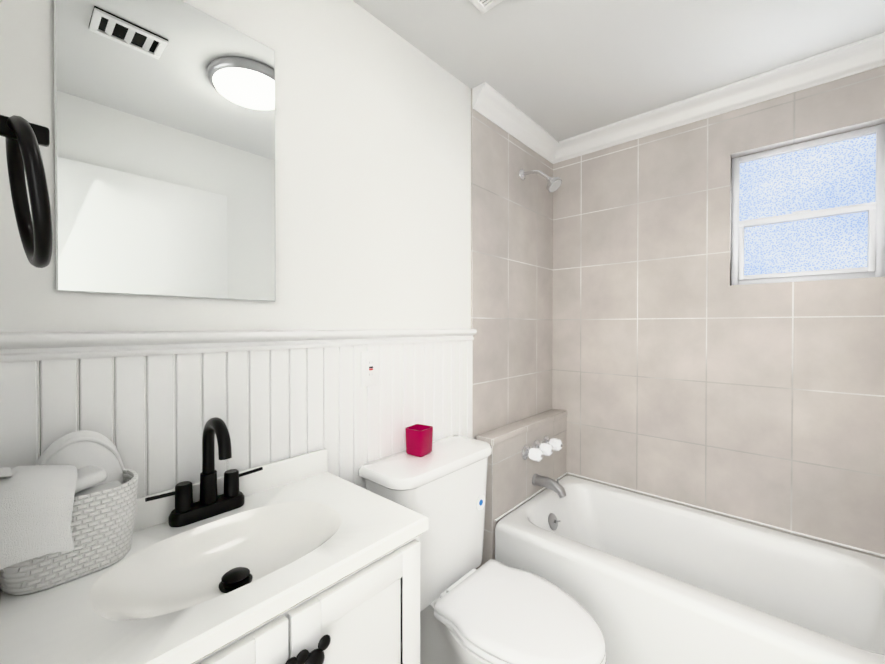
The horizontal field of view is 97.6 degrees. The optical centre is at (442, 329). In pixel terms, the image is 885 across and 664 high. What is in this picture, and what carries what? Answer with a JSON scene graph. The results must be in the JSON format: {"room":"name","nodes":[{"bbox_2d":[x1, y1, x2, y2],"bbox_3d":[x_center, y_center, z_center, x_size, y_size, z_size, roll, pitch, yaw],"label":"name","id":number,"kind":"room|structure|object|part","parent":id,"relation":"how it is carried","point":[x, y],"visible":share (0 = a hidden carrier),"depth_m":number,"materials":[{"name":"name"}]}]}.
{"room":"bathroom","nodes":[
{"label":"bathroom","id":0,"kind":"room"},
{"bbox_2d":[0,0,475,438],"bbox_3d":[-0.140,0.107,1.575,0.120,2.420,2.570,0,1,42],"label":"wall","id":1,"kind":"structure","parent":0,"point":[373,164],"depth_m":1.24,"materials":[{"name":"white paint"}]},
{"bbox_2d":[54,0,275,301],"bbox_3d":[-0.621,-0.432,0.932,0.007,0.710,0.443,0,1,42],"label":"mirror","id":2,"kind":"object","parent":1,"relation":"attached to","point":[164,110],"visible":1,"depth_m":0.90,"materials":[{"name":"clear glass"}]},
{"bbox_2d":[0,329,476,497],"bbox_3d":[-0.145,0.663,1.034,0.600,1.319,1.508,0,1,42],"label":"wainscoting","id":3,"kind":"structure","parent":1,"relation":"attached to","point":[148,404],"depth_m":1.01,"materials":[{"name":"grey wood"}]},
{"bbox_2d":[361,350,378,386],"bbox_3d":[-0.249,0.135,1.338,0.010,0.120,0.074,0,1,42],"label":"outlet","id":4,"kind":"object","parent":1,"relation":"attached to","point":[369,368],"visible":1,"depth_m":1.33,"materials":[{"name":"white plastic"}]},
{"bbox_2d":[472,82,559,159],"bbox_3d":[0.403,-1.060,2.019,0.072,0.092,0.720,0,1,42],"label":"crown molding","id":5,"kind":"structure","parent":1,"relation":"attached to","point":[491,104],"depth_m":1.97,"materials":[{"name":"white wood"}]},
{"bbox_2d":[353,0,884,140],"bbox_3d":[0.053,-1.144,0.602,1.690,0.100,3.750,0,1,42],"label":"ceiling","id":6,"kind":"structure","parent":0,"point":[559,70],"depth_m":1.49,"materials":[{"name":"white paint"}]},
{"bbox_2d":[469,0,502,13],"bbox_3d":[0.147,-1.092,1.181,0.220,0.013,0.220,0,1,42],"label":"ceiling vent","id":7,"kind":"object","parent":6,"relation":"in","point":[482,6],"visible":0.98,"depth_m":1.29,"materials":[{"name":"grey"}]},
{"bbox_3d":[0.053,1.376,0.623,1.690,0.100,3.750,0,1,42],"label":"floor","id":8,"kind":"structure","parent":0,"visible":0},
{"bbox_2d":[0,417,427,663],"bbox_3d":[-0.429,0.764,0.784,0.476,1.120,0.724,0,1,42],"label":"bathroom vanity","id":9,"kind":"object","parent":8,"relation":"on","point":[307,558],"visible":1,"depth_m":0.77,"materials":[{"name":"white"}]},
{"bbox_2d":[0,430,137,594],"bbox_3d":[-0.684,0.319,0.703,0.152,0.246,0.209,0,1,42],"label":"basket","id":10,"kind":"object","parent":9,"relation":"on","point":[68,502],"visible":1,"depth_m":0.67,"materials":[{"name":"white wicker"}]},
{"bbox_2d":[145,417,262,527],"bbox_3d":[-0.524,0.322,0.895,0.147,0.237,0.247,0,1,42],"label":"faucet","id":11,"kind":"object","parent":9,"relation":"on","point":[235,496],"depth_m":0.91,"materials":[{"name":"black metal"}]},
{"bbox_2d":[359,435,605,663],"bbox_3d":[0.154,0.887,1.260,0.722,0.867,0.522,0,1,42],"label":"toilet","id":12,"kind":"object","parent":8,"relation":"on","point":[492,611],"visible":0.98,"depth_m":1.25,"materials":[{"name":"white ceramic"}]},
{"bbox_2d":[405,424,432,456],"bbox_3d":[-0.085,0.404,1.408,0.076,0.094,0.076,0,1,34],"label":"candle holder","id":13,"kind":"object","parent":12,"relation":"on","point":[419,438],"visible":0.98,"depth_m":1.38,"materials":[{"name":"red glass"}]},
{"bbox_2d":[476,409,566,568],"bbox_3d":[0.486,0.903,2.043,0.186,0.820,0.792,0,1,42],"label":"bump-out","id":14,"kind":"object","parent":8,"relation":"on","point":[511,471],"depth_m":1.92,"materials":[{"name":"tile"}]},
{"bbox_3d":[0.530,0.624,2.021,0.093,0.076,0.296,0,1,42],"label":"valve handles","id":15,"kind":"part","parent":14,"relation":"part of","materials":[{"name":"white plastic"}]},
{"bbox_2d":[532,474,565,497],"bbox_3d":[0.553,0.802,1.988,0.172,0.088,0.062,0,1,42],"label":"tub spout","id":16,"kind":"object","parent":14,"relation":"attached to","point":[557,487],"visible":1,"depth_m":1.97,"materials":[{"name":"silver metal"}]},
{"bbox_2d":[494,472,884,663],"bbox_3d":[0.988,1.092,1.603,1.338,0.451,0.791,0,1,42],"label":"bathtub","id":17,"kind":"object","parent":8,"relation":"on","point":[641,578],"visible":0.96,"depth_m":1.54,"materials":[{"name":"white ceramic"}]},
{"bbox_3d":[1.261,0.104,1.968,1.450,2.420,0.120,0,1,42],"label":"wall","id":18,"kind":"structure","parent":0,"visible":0},
{"bbox_2d":[519,169,561,192],"bbox_3d":[0.517,-0.790,2.034,0.224,0.162,0.082,0,1,42],"label":"shower head","id":19,"kind":"object","parent":18,"relation":"attached to","point":[554,184],"visible":1,"depth_m":2.00},
{"bbox_2d":[471,66,884,558],"bbox_3d":[0.975,0.107,1.647,1.450,2.420,0.910,0,1,42],"label":"wall tile","id":20,"kind":"object","parent":18,"relation":"attached to","point":[632,331],"depth_m":1.89,"materials":[{"name":"beige tile"}]},
{"bbox_2d":[548,33,884,163],"bbox_3d":[1.192,-1.059,1.880,1.434,0.092,0.072,0,1,42],"label":"crown molding","id":21,"kind":"structure","parent":18,"relation":"attached to","point":[866,54],"depth_m":1.75,"materials":[{"name":"white wood"}]},
{"bbox_2d":[731,123,884,284],"bbox_3d":[1.568,-0.509,1.691,0.490,0.610,0.046,0,1,42],"label":"window","id":22,"kind":"structure","parent":18,"relation":"in","point":[812,210],"depth_m":1.67,"materials":[{"name":"blue glass"}]},
{"bbox_3d":[-0.369,0.120,0.139,1.450,2.420,0.120,0,1,42],"label":"wall","id":23,"kind":"structure","parent":0,"visible":0},
{"bbox_2d":[0,115,52,267],"bbox_3d":[-0.518,-0.173,0.428,0.170,0.199,0.118,0,1,42],"label":"towel ring","id":24,"kind":"object","parent":23,"relation":"attached to","point":[24,139],"visible":1,"depth_m":0.44,"materials":[{"name":"black metal"}]}
]}

